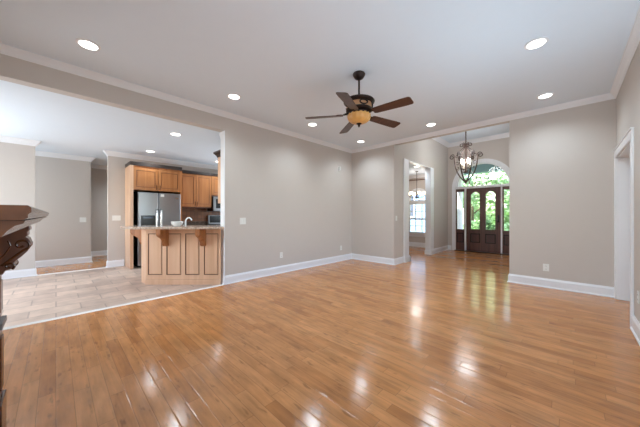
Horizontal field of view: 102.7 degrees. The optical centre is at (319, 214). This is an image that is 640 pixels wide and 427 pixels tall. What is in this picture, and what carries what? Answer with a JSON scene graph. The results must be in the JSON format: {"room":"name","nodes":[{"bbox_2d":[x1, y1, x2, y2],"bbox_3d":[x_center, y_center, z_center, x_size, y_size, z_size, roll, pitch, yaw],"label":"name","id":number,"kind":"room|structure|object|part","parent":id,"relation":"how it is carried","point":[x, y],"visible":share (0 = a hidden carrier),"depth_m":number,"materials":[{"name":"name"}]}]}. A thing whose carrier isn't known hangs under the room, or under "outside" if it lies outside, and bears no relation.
{"room":"living room","nodes":[
{"label":"living room","id":0,"kind":"room"},
{"bbox_2d":[35,156,106,260],"bbox_3d":[-6.163,-0.130,6.322,2.350,2.660,5.700,0,0,44],"label":"wall","id":1,"kind":"structure","parent":0,"point":[69,190],"depth_m":6.24,"materials":[{"name":"beige paint"}]},
{"bbox_2d":[35,250,106,267],"bbox_3d":[-6.539,1.125,6.616,1.200,0.149,5.600,0,0,44],"label":"baseboard","id":2,"kind":"structure","parent":1,"relation":"attached to","point":[55,262],"depth_m":6.23,"materials":[{"name":"white paint"}]},
{"bbox_2d":[35,150,106,169],"bbox_3d":[-6.519,-1.407,6.597,1.254,0.105,5.600,0,0,44],"label":"crown molding","id":3,"kind":"structure","parent":1,"relation":"attached to","point":[37,153],"depth_m":6.22,"materials":[{"name":"white paint"}]},
{"bbox_2d":[80,217,85,221],"bbox_3d":[-5.938,0.120,6.410,0.009,0.118,0.120,0,0,44],"label":"light switch","id":4,"kind":"object","parent":1,"relation":"attached to","point":[82,219],"visible":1,"depth_m":6.41,"materials":[{"name":"white plastic"}]},
{"bbox_2d":[0,80,220,165],"bbox_3d":[-4.545,-1.510,5.728,5.700,0.100,7.340,0,0,44],"label":"ceiling","id":5,"kind":"structure","parent":0,"point":[63,124],"depth_m":4.42,"materials":[{"name":"white paint"}]},
{"bbox_2d":[169,132,181,135],"bbox_3d":[-2.597,-1.454,4.606,0.196,0.012,0.196,0,0,44],"label":"recessed light","id":6,"kind":"object","parent":5,"relation":"in","point":[171,133],"visible":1,"depth_m":4.58,"materials":[{"name":"white"}]},
{"bbox_2d":[0,142,220,270],"bbox_3d":[-4.796,-0.130,5.972,0.100,2.660,7.100,0,0,44],"label":"wall","id":7,"kind":"structure","parent":0,"point":[17,161],"depth_m":5.02,"materials":[{"name":"beige paint"}]},
{"bbox_2d":[2,259,123,279],"bbox_3d":[-5.962,1.125,4.748,0.130,0.149,3.720,0,0,44],"label":"baseboard","id":8,"kind":"structure","parent":7,"relation":"attached to","point":[12,274],"depth_m":4.96,"materials":[{"name":"white paint"}]},
{"bbox_2d":[0,135,217,169],"bbox_3d":[-4.766,-1.407,5.942,0.184,0.105,7.100,0,0,44],"label":"crown molding","id":9,"kind":"structure","parent":7,"relation":"attached to","point":[6,139],"depth_m":6.13,"materials":[{"name":"white paint"}]},
{"bbox_2d":[112,215,120,220],"bbox_3d":[-4.736,0.070,5.955,0.009,0.118,0.160,0,0,44],"label":"light switch","id":10,"kind":"object","parent":7,"relation":"attached to","point":[114,217],"visible":1,"depth_m":5.95,"materials":[{"name":"white plastic"}]},
{"bbox_2d":[182,170,210,207],"bbox_3d":[-3.453,-0.685,7.009,0.376,0.990,0.830,0,0,44],"label":"upper cabinet","id":11,"kind":"object","parent":7,"relation":"attached to","point":[196,186],"visible":0.92,"depth_m":6.90,"materials":[{"name":"brown wood"}]},
{"bbox_3d":[-3.490,-0.660,6.757,0.022,0.840,0.405,0,0,44],"label":"door","id":12,"kind":"part","parent":11,"relation":"part of","materials":[{"name":"brown wood"}]},
{"bbox_3d":[-3.376,-1.135,6.934,0.060,0.090,0.830,0,0,44],"label":"crown","id":13,"kind":"part","parent":11,"relation":"part of","materials":[{"name":"brown wood"}]},
{"bbox_3d":[-3.202,-0.660,7.055,0.022,0.840,0.405,0,0,44],"label":"door","id":14,"kind":"part","parent":11,"relation":"part of","materials":[{"name":"brown wood"}]},
{"bbox_2d":[182,208,220,221],"bbox_3d":[-3.289,-0.004,7.446,0.009,0.367,1.685,0,0,44],"label":"backsplash","id":15,"kind":"structure","parent":7,"relation":"attached to","point":[196,214],"depth_m":7.23,"materials":[{"name":"brown tile"}]},
{"bbox_2d":[211,173,217,196],"bbox_3d":[-2.892,-0.855,7.587,0.376,0.650,0.760,0,0,44],"label":"upper cabinet","id":16,"kind":"object","parent":7,"relation":"attached to","point":[214,177],"visible":0.12,"depth_m":7.26,"materials":[{"name":"brown wood"}]},
{"bbox_2d":[207,196,220,210],"bbox_3d":[-2.867,-0.318,7.563,0.445,0.415,0.750,0,0,44],"label":"microwave","id":17,"kind":"object","parent":16,"relation":"attached to","point":[215,206],"visible":0.21,"depth_m":7.24,"materials":[{"name":"silver plastic"}]},
{"bbox_3d":[-2.809,-0.318,7.385,0.023,0.405,0.545,0,0,44],"label":"door","id":18,"kind":"part","parent":17,"relation":"part of","materials":[{"name":"metal"}]},
{"bbox_3d":[-2.918,-0.830,7.347,0.022,0.500,0.370,0,0,44],"label":"door","id":19,"kind":"part","parent":16,"relation":"part of","materials":[{"name":"brown wood"}]},
{"bbox_2d":[0,53,351,275],"bbox_3d":[-1.300,-0.285,4.880,0.140,2.970,6.340,0,0,44],"label":"wall","id":20,"kind":"structure","parent":0,"point":[292,195],"depth_m":5.00,"materials":[{"name":"beige paint"}]},
{"bbox_2d":[213,149,220,202],"bbox_3d":[-1.506,-0.700,5.052,0.385,0.960,1.040,0,0,44],"label":"upper cabinet","id":21,"kind":"object","parent":20,"relation":"attached to","point":[217,153],"visible":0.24,"depth_m":4.77,"materials":[{"name":"brown wood"}]},
{"bbox_3d":[-1.506,-1.130,5.052,0.385,0.100,1.040,0,0,44],"label":"crown","id":22,"kind":"part","parent":21,"relation":"part of","materials":[{"name":"brown wood"}]},
{"bbox_2d":[221,130,224,275],"bbox_3d":[-1.700,-0.130,4.469,0.150,2.660,0.008,0,0,44],"label":"trim","id":23,"kind":"structure","parent":20,"relation":"attached to","point":[222,132],"depth_m":4.44,"materials":[{"name":"white paint"}]},
{"bbox_2d":[240,218,245,223],"bbox_3d":[-1.406,0.110,4.663,0.009,0.118,0.120,0,0,44],"label":"light switch","id":24,"kind":"object","parent":20,"relation":"attached to","point":[242,220],"visible":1,"depth_m":4.66,"materials":[{"name":"white plastic"}]},
{"bbox_2d":[221,253,403,284],"bbox_3d":[-0.015,1.125,5.888,4.380,0.149,1.228,0,0,-27],"label":"baseboard","id":25,"kind":"structure","parent":20,"relation":"attached to","point":[228,279],"depth_m":5.65,"materials":[{"name":"white paint"}]},
{"bbox_2d":[0,6,639,152],"bbox_3d":[0.460,-1.729,3.175,4.760,0.081,6.100,0,0,44],"label":"crown molding","id":26,"kind":"structure","parent":20,"relation":"attached to","point":[633,41],"depth_m":3.78,"materials":[{"name":"white paint"}]},
{"bbox_2d":[207,215,220,224],"bbox_3d":[-2.785,0.605,7.490,0.615,1.190,0.760,0,0,44],"label":"range","id":27,"kind":"object","parent":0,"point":[211,219],"visible":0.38,"depth_m":7.48,"materials":[{"name":"metal"}]},
{"bbox_3d":[-2.953,0.125,7.652,0.006,0.200,0.680,0,0,44],"label":"control glass","id":28,"kind":"part","parent":27,"relation":"part of","materials":[{"name":"black glass"}]},
{"bbox_2d":[0,0,639,149],"bbox_3d":[0.452,-1.820,3.182,5.020,0.100,6.340,0,0,44],"label":"ceiling","id":29,"kind":"structure","parent":0,"point":[459,62],"depth_m":2.75,"materials":[{"name":"white paint"}]},
{"bbox_2d":[75,38,100,50],"bbox_3d":[-2.403,-1.764,2.653,0.196,0.012,0.196,0,0,44],"label":"recessed light","id":30,"kind":"object","parent":29,"relation":"in","point":[83,42],"visible":1,"depth_m":2.64,"materials":[{"name":"white paint"}]},
{"bbox_2d":[227,93,240,99],"bbox_3d":[-1.281,-1.764,3.811,0.196,0.012,0.196,0,0,44],"label":"recessed light","id":31,"kind":"object","parent":29,"relation":"in","point":[231,96],"visible":1,"depth_m":3.80,"materials":[{"name":"white"}]},
{"bbox_2d":[307,122,316,125],"bbox_3d":[-0.146,-1.764,4.981,0.196,0.012,0.196,0,0,44],"label":"recessed light","id":32,"kind":"object","parent":29,"relation":"in","point":[310,123],"visible":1,"depth_m":4.97,"materials":[{"name":"white"}]},
{"bbox_2d":[305,70,413,133],"bbox_3d":[0.525,-1.433,3.178,1.264,0.673,1.310,0,0,44],"label":"ceiling fan","id":33,"kind":"object","parent":29,"relation":"hanging from","point":[359,106],"visible":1,"depth_m":3.09,"materials":[{"name":"brown wood"}]},
{"bbox_3d":[0.054,-1.243,3.253,0.477,0.046,0.134,0,0,6],"label":"blade","id":34,"kind":"part","parent":33,"relation":"part of","materials":[{"name":"brown wood"}]},
{"bbox_3d":[0.400,-1.243,3.634,0.134,0.046,0.477,0,0,-12],"label":"blade","id":35,"kind":"part","parent":33,"relation":"part of","materials":[{"name":"brown wood"}]},
{"bbox_3d":[0.309,-1.243,2.807,0.134,0.046,0.477,0,0,24],"label":"blade","id":36,"kind":"part","parent":33,"relation":"part of","materials":[{"name":"brown wood"}]},
{"bbox_3d":[0.489,-1.417,3.206,0.388,0.066,0.388,0,0,44],"label":"motor","id":37,"kind":"part","parent":33,"relation":"part of","materials":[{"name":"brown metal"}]},
{"bbox_3d":[0.489,-1.203,3.206,0.293,0.116,0.293,0,0,44],"label":"lamp shade","id":38,"kind":"part","parent":33,"relation":"part of","materials":[{"name":"orange glass"}]},
{"bbox_3d":[0.868,-1.243,3.423,0.477,0.046,0.134,0,0,-30],"label":"blade","id":39,"kind":"part","parent":33,"relation":"part of","materials":[{"name":"brown wood"}]},
{"bbox_3d":[0.817,-1.243,2.916,0.480,0.046,0.135,0,0,44],"label":"blade","id":40,"kind":"part","parent":33,"relation":"part of","materials":[{"name":"brown wood"}]},
{"bbox_2d":[524,36,548,49],"bbox_3d":[2.225,-1.764,2.634,0.196,0.012,0.196,0,0,44],"label":"recessed light","id":41,"kind":"object","parent":29,"relation":"in","point":[538,42],"visible":1,"depth_m":2.62,"materials":[{"name":"white"}]},
{"bbox_2d":[537,92,553,98],"bbox_3d":[3.333,-1.764,3.788,0.196,0.012,0.196,0,0,44],"label":"recessed light","id":42,"kind":"object","parent":29,"relation":"in","point":[545,95],"visible":1,"depth_m":3.77,"materials":[{"name":"white"}]},
{"bbox_2d":[1,246,639,426],"bbox_3d":[-0.354,1.250,5.238,12.400,0.100,12.230,0,0,44],"label":"floor","id":43,"kind":"structure","parent":0,"point":[441,339],"depth_m":2.27,"materials":[{"name":"brown wood"}]},
{"bbox_2d":[0,205,48,426],"bbox_3d":[-1.252,0.592,0.881,1.675,1.217,0.418,0,0,44],"label":"fireplace mantel","id":44,"kind":"object","parent":43,"relation":"on","point":[16,221],"visible":1,"depth_m":1.29,"materials":[{"name":"brown wood"}]},
{"bbox_3d":[-1.221,0.034,0.845,1.550,0.047,0.410,0,0,44],"label":"cove moulding","id":45,"kind":"part","parent":44,"relation":"part of","materials":[{"name":"brown wood"}]},
{"bbox_2d":[0,205,48,219],"bbox_3d":[-1.252,-0.004,0.881,1.675,0.026,0.418,0,0,44],"label":"shelf","id":46,"kind":"object","parent":44,"relation":"attached to","point":[7,212],"depth_m":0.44,"materials":[{"name":"brown wood"}]},
{"bbox_2d":[37,267,105,275],"bbox_3d":[-5.245,1.194,5.459,0.070,0.012,1.115,0,0,44],"label":"threshold","id":47,"kind":"object","parent":43,"relation":"on","point":[102,267],"visible":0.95,"depth_m":5.40,"materials":[{"name":"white wood"}]},
{"bbox_2d":[3,284,222,329],"bbox_3d":[-2.521,1.194,3.520,0.070,0.012,2.445,0,0,44],"label":"threshold","id":48,"kind":"object","parent":43,"relation":"on","point":[60,317],"visible":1,"depth_m":3.23,"materials":[{"name":"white wood"}]},
{"bbox_2d":[125,161,181,268],"bbox_3d":[-4.032,0.003,6.233,0.624,2.395,1.060,0,0,44],"label":"tall cabinet","id":49,"kind":"object","parent":43,"relation":"on","point":[139,176],"visible":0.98,"depth_m":5.95,"materials":[{"name":"brown wood"}]},
{"bbox_3d":[-4.390,0.044,5.884,0.595,2.312,0.060,0,0,44],"label":"panel","id":50,"kind":"part","parent":49,"relation":"part of","materials":[{"name":"brown wood"}]},
{"bbox_3d":[-3.998,-0.823,5.877,0.022,0.485,0.475,0,0,44],"label":"door","id":51,"kind":"part","parent":49,"relation":"part of","materials":[{"name":"brown wood"}]},
{"bbox_3d":[-4.042,-1.153,6.243,0.595,0.085,1.060,0,0,44],"label":"crown","id":52,"kind":"part","parent":49,"relation":"part of","materials":[{"name":"brown wood"}]},
{"bbox_3d":[-3.660,-0.823,6.225,0.022,0.485,0.475,0,0,44],"label":"door","id":53,"kind":"part","parent":49,"relation":"part of","materials":[{"name":"brown wood"}]},
{"bbox_3d":[-3.687,0.050,6.609,0.595,2.300,0.040,0,0,44],"label":"panel","id":54,"kind":"part","parent":49,"relation":"part of","materials":[{"name":"brown wood"}]},
{"bbox_2d":[133,192,179,266],"bbox_3d":[-3.958,0.325,6.221,0.697,1.690,0.875,0,0,44],"label":"refrigerator","id":55,"kind":"object","parent":43,"relation":"on","point":[148,208],"visible":0.46,"depth_m":5.94,"materials":[{"name":"silver metal"}]},
{"bbox_3d":[-3.948,0.312,5.877,0.060,1.655,0.395,0,0,44],"label":"door","id":56,"kind":"part","parent":55,"relation":"part of","materials":[{"name":"metal"}]},
{"bbox_3d":[-3.796,0.260,5.949,0.085,0.810,0.036,0,0,44],"label":"handle","id":57,"kind":"part","parent":55,"relation":"part of","materials":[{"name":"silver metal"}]},
{"bbox_3d":[-3.736,0.260,6.010,0.085,0.810,0.036,0,0,44],"label":"handle","id":58,"kind":"part","parent":55,"relation":"part of","materials":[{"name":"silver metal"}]},
{"bbox_3d":[-3.640,0.312,6.195,0.060,1.655,0.470,0,0,44],"label":"door","id":59,"kind":"part","parent":55,"relation":"part of","materials":[{"name":"metal"}]},
{"bbox_2d":[130,229,220,284],"bbox_3d":[-2.575,0.718,4.485,1.721,0.965,0.629,0,0,0],"label":"bar","id":60,"kind":"object","parent":43,"relation":"on","point":[168,256],"visible":1,"depth_m":4.42,"materials":[{"name":"brown wood"}]},
{"bbox_3d":[-2.848,0.677,4.425,0.205,0.671,0.010,0,0,0],"label":"panel","id":61,"kind":"part","parent":60,"relation":"part of","materials":[{"name":"brown wood"}]},
{"bbox_2d":[120,225,223,228],"bbox_3d":[-2.522,0.215,4.505,1.917,0.038,0.670,0,0,0],"label":"countertop","id":62,"kind":"structure","parent":60,"relation":"on","point":[134,226],"depth_m":4.24,"materials":[{"name":"stone"}]},
{"bbox_2d":[171,221,182,225],"bbox_3d":[-2.485,0.154,4.450,0.192,0.084,0.192,0,0,44],"label":"serving bowl","id":63,"kind":"object","parent":62,"relation":"on","point":[174,223],"visible":0.91,"depth_m":4.39,"materials":[{"name":"white ceramic"}]},
{"bbox_3d":[-2.525,0.677,4.425,0.210,0.671,0.010,0,0,0],"label":"panel","id":64,"kind":"part","parent":60,"relation":"part of","materials":[{"name":"brown wood"}]},
{"bbox_3d":[-2.205,0.677,4.425,0.204,0.671,0.010,0,0,0],"label":"panel","id":65,"kind":"part","parent":60,"relation":"part of","materials":[{"name":"brown wood"}]},
{"bbox_3d":[-1.880,0.677,4.425,0.205,0.671,0.010,0,0,0],"label":"panel","id":66,"kind":"part","parent":60,"relation":"part of","materials":[{"name":"brown wood"}]},
{"bbox_3d":[-3.357,0.758,6.920,0.636,0.885,0.835,0,0,44],"label":"base cabinet","id":67,"kind":"object","parent":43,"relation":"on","visible":0},
{"bbox_2d":[182,221,206,224],"bbox_3d":[-3.365,0.247,6.927,0.615,0.134,0.840,0,0,44],"label":"countertop","id":68,"kind":"structure","parent":67,"relation":"on","point":[189,222],"depth_m":7.21,"materials":[{"name":"stone"}]},
{"bbox_2d":[409,163,424,175],"bbox_3d":[1.654,-1.550,9.120,4.080,0.100,3.860,0,0,44],"label":"ceiling","id":69,"kind":"structure","parent":0,"point":[412,169],"depth_m":8.63,"materials":[{"name":"white paint"}]},
{"bbox_2d":[409,171,424,198],"bbox_3d":[3.314,-1.030,8.764,0.612,0.940,0.589,0,0,44],"label":"dining chandelier","id":70,"kind":"object","parent":69,"relation":"hanging from","point":[418,192],"visible":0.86,"depth_m":8.73,"materials":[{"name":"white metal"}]},
{"bbox_2d":[396,139,447,257],"bbox_3d":[3.110,-0.680,7.605,0.120,3.760,3.710,0,0,44],"label":"wall","id":71,"kind":"structure","parent":0,"point":[430,153],"depth_m":7.95,"materials":[{"name":"beige paint"}]},
{"bbox_2d":[403,158,434,262],"bbox_3d":[2.776,-0.117,7.239,0.210,2.635,2.040,0,0,44],"label":"door frame","id":72,"kind":"structure","parent":71,"relation":"attached to","point":[429,172],"depth_m":7.74,"materials":[{"name":"white paint"}]},
{"bbox_2d":[435,245,450,252],"bbox_3d":[4.012,1.125,8.367,0.115,0.149,1.360,0,0,44],"label":"baseboard","id":73,"kind":"structure","parent":71,"relation":"attached to","point":[448,247],"depth_m":8.49,"materials":[{"name":"white paint"}]},
{"bbox_2d":[431,132,508,147],"bbox_3d":[3.959,-2.401,6.781,2.247,0.119,3.710,0,0,44],"label":"crown molding","id":74,"kind":"structure","parent":71,"relation":"attached to","point":[440,140],"depth_m":8.19,"materials":[{"name":"white paint"}]},
{"bbox_2d":[409,137,508,249],"bbox_3d":[3.839,-0.680,9.586,6.570,3.760,0.150,0,0,44],"label":"wall","id":75,"kind":"structure","parent":0,"point":[497,149],"depth_m":8.64,"materials":[{"name":"beige paint"}]},
{"bbox_2d":[409,188,424,236],"bbox_3d":[3.704,-0.095,9.640,0.980,1.830,0.160,0,0,44],"label":"window","id":76,"kind":"structure","parent":75,"relation":"in","point":[411,202],"depth_m":9.73,"materials":[{"name":"white paint"}]},
{"bbox_2d":[409,242,424,247],"bbox_3d":[2.925,1.115,10.346,3.960,0.169,0.030,0,0,44],"label":"baseboard","id":77,"kind":"structure","parent":75,"relation":"attached to","point":[414,244],"depth_m":9.64,"materials":[{"name":"white paint"}]},
{"bbox_2d":[409,174,424,178],"bbox_3d":[2.906,-1.448,10.327,3.960,0.105,0.084,0,0,44],"label":"crown molding","id":78,"kind":"structure","parent":75,"relation":"attached to","point":[421,175],"depth_m":9.60,"materials":[{"name":"white paint"}]},
{"bbox_2d":[456,189,463,249],"bbox_3d":[4.759,0.152,8.670,0.277,2.051,0.055,0,0,44],"label":"window","id":79,"kind":"structure","parent":75,"relation":"in","point":[459,232],"depth_m":8.69,"materials":[{"name":"brown wood"}]},
{"bbox_3d":[4.763,0.760,8.673,0.207,0.320,0.015,0,0,44],"label":"panel","id":80,"kind":"part","parent":79,"relation":"part of","materials":[{"name":"brown wood"}]},
{"bbox_2d":[452,159,508,253],"bbox_3d":[5.217,-0.297,8.235,1.750,2.995,0.172,0,0,44],"label":"door frame","id":81,"kind":"structure","parent":75,"relation":"attached to","point":[505,167],"depth_m":8.51,"materials":[{"name":"white paint"}]},
{"bbox_2d":[456,249,508,254],"bbox_3d":[5.225,1.190,8.243,1.580,0.020,0.210,0,0,44],"label":"door sill","id":82,"kind":"structure","parent":75,"relation":"attached to","point":[456,249],"depth_m":8.15,"materials":[{"name":"brown wood"}]},
{"bbox_2d":[463,164,502,174],"bbox_3d":[6.846,-1.865,8.356,5.000,0.470,2.270,0,0,44],"label":"ceiling","id":83,"kind":"structure","parent":75,"relation":"attached to","point":[481,168],"depth_m":9.72,"materials":[{"name":"paint"}]},
{"bbox_2d":[457,163,508,186],"bbox_3d":[5.218,-1.311,8.236,1.500,0.758,0.050,0,0,44],"label":"window","id":84,"kind":"structure","parent":75,"relation":"in","point":[479,163],"depth_m":8.16,"materials":[{"name":"white paint"}]},
{"bbox_2d":[466,187,500,252],"bbox_3d":[5.208,0.152,8.190,0.946,2.051,0.133,0,0,44],"label":"door","id":85,"kind":"structure","parent":75,"relation":"in","point":[482,240],"depth_m":8.19,"materials":[{"name":"brown wood"}]},
{"bbox_3d":[5.068,0.750,8.350,0.285,0.300,0.026,0,0,44],"label":"panel moulding","id":86,"kind":"part","parent":85,"relation":"part of","materials":[{"name":"brown wood"}]},
{"bbox_3d":[5.081,0.750,8.364,0.285,0.300,0.015,0,0,44],"label":"panel","id":87,"kind":"part","parent":85,"relation":"part of","materials":[{"name":"brown wood"}]},
{"bbox_3d":[5.369,0.750,8.058,0.285,0.300,0.026,0,0,44],"label":"panel moulding","id":88,"kind":"part","parent":85,"relation":"part of","materials":[{"name":"brown wood"}]},
{"bbox_3d":[5.383,0.750,8.072,0.285,0.300,0.015,0,0,44],"label":"panel","id":89,"kind":"part","parent":85,"relation":"part of","materials":[{"name":"brown wood"}]},
{"bbox_2d":[502,186,508,253],"bbox_3d":[5.684,0.152,7.773,0.227,2.051,0.055,0,0,44],"label":"window","id":90,"kind":"structure","parent":75,"relation":"in","point":[505,234],"depth_m":7.82,"materials":[{"name":"brown wood"}]},
{"bbox_3d":[5.687,0.760,7.777,0.157,0.320,0.015,0,0,44],"label":"panel","id":91,"kind":"part","parent":90,"relation":"part of","materials":[{"name":"brown wood"}]},
{"bbox_2d":[441,123,508,142],"bbox_3d":[4.013,-2.510,6.834,2.490,0.100,3.860,0,0,44],"label":"ceiling","id":92,"kind":"structure","parent":0,"point":[502,128],"depth_m":7.72,"materials":[{"name":"white paint"}]},
{"bbox_2d":[450,132,482,184],"bbox_3d":[3.886,-1.625,6.818,0.758,1.670,0.751,0,0,44],"label":"chandelier","id":93,"kind":"object","parent":92,"relation":"hanging from","point":[468,163],"visible":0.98,"depth_m":6.78,"materials":[{"name":"metal"}]},
{"bbox_3d":[3.886,-1.510,6.818,0.090,0.780,0.090,0,0,44],"label":"stem","id":94,"kind":"part","parent":93,"relation":"part of","materials":[{"name":"metal"}]},
{"bbox_2d":[352,99,615,286],"bbox_3d":[2.624,-0.680,5.409,4.760,3.760,0.120,0,0,44],"label":"wall","id":95,"kind":"structure","parent":0,"point":[561,162],"depth_m":4.20,"materials":[{"name":"beige paint"}]},
{"bbox_2d":[543,264,548,270],"bbox_3d":[3.741,0.870,4.236,0.075,0.118,0.008,0,0,44],"label":"wall outlet","id":96,"kind":"object","parent":95,"relation":"attached to","point":[545,266],"visible":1,"depth_m":4.23,"materials":[{"name":"white plastic"}]},
{"bbox_2d":[507,274,613,297],"bbox_3d":[3.855,1.125,4.180,1.283,0.149,0.131,0,0,44],"label":"baseboard","id":97,"kind":"structure","parent":95,"relation":"attached to","point":[599,290],"depth_m":4.08,"materials":[{"name":"white paint"}]},
{"bbox_2d":[616,42,639,322],"bbox_3d":[2.212,-0.285,1.477,0.120,2.970,6.340,0,0,44],"label":"wall","id":98,"kind":"structure","parent":0,"point":[628,97],"depth_m":2.64,"materials":[{"name":"beige paint"}]},
{"bbox_2d":[613,127,633,325],"bbox_3d":[3.827,0.138,3.165,0.150,2.125,1.423,0,0,44],"label":"door frame","id":99,"kind":"structure","parent":98,"relation":"attached to","point":[624,163],"depth_m":3.58,"materials":[{"name":"white paint"}]},
{"bbox_2d":[630,315,639,345],"bbox_3d":[1.665,1.125,1.021,0.030,0.149,4.685,0,0,44],"label":"baseboard","id":100,"kind":"structure","parent":98,"relation":"attached to","point":[635,325],"depth_m":2.54,"materials":[{"name":"white paint"}]},
{"bbox_2d":[637,291,639,303],"bbox_3d":[3.133,0.810,2.520,0.008,0.118,0.075,0,0,44],"label":"wall outlet","id":101,"kind":"object","parent":98,"relation":"attached to","point":[638,292],"visible":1,"depth_m":2.50,"materials":[{"name":"white plastic"}]},
{"label":"outside","id":102,"kind":"structure","parent":0,"visible":0},
{"bbox_3d":[16.138,1.500,22.398,52.000,0.100,35.370,0,0,44],"label":"lawn","id":103,"kind":"structure","parent":102,"visible":0},
{"bbox_2d":[411,194,424,231],"bbox_3d":[8.432,-1.975,23.858,6.900,6.850,6.800,0,0,44],"label":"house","id":104,"kind":"structure","parent":103,"relation":"on","point":[420,227],"depth_m":20.28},
{"bbox_3d":[7.157,-0.735,20.818,0.960,1.670,0.020,0,0,44],"label":"pane","id":105,"kind":"part","parent":104,"relation":"part of","materials":[{"name":"clear glass"}]},
{"bbox_2d":[471,219,494,229],"bbox_3d":[7.255,0.794,11.342,1.217,1.358,1.290,0,0,44],"label":"shrub","id":106,"kind":"object","parent":103,"relation":"on","point":[489,223],"visible":0.07,"depth_m":11.29,"materials":[{"name":"green plant"}]},
{"bbox_2d":[474,194,494,225],"bbox_3d":[17.477,-2.850,25.866,6.166,8.692,5.182,0,0,44],"label":"leafy tree","id":107,"kind":"object","parent":103,"relation":"on","point":[474,194],"visible":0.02,"depth_m":25.43,"materials":[{"name":"green plant"}]},
{"bbox_2d":[463,171,508,228],"bbox_3d":[8.512,-1.080,14.358,3.978,5.106,3.844,0,0,44],"label":"leafy tree","id":108,"kind":"object","parent":103,"relation":"on","point":[495,177],"visible":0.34,"depth_m":13.25,"materials":[{"name":"green leaves"},{"name":"bark"}]},
{"bbox_2d":[504,179,508,230],"bbox_3d":[12.710,-1.665,15.824,4.550,6.486,4.073,0,0,44],"label":"leafy tree","id":109,"kind":"object","parent":103,"relation":"on","point":[506,220],"visible":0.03,"depth_m":15.92,"materials":[{"name":"green plant"}]},
{"bbox_3d":[6.130,1.345,8.911,6.800,0.210,2.070,0,0,44],"label":"floor","id":110,"kind":"structure","parent":103,"relation":"on","visible":0},
{"bbox_2d":[457,175,464,228],"bbox_3d":[5.671,-0.195,10.449,0.400,2.870,0.400,0,0,44],"label":"porch column","id":111,"kind":"structure","parent":110,"relation":"on","point":[459,194],"depth_m":10.32,"materials":[{"name":"paint"}]}
]}

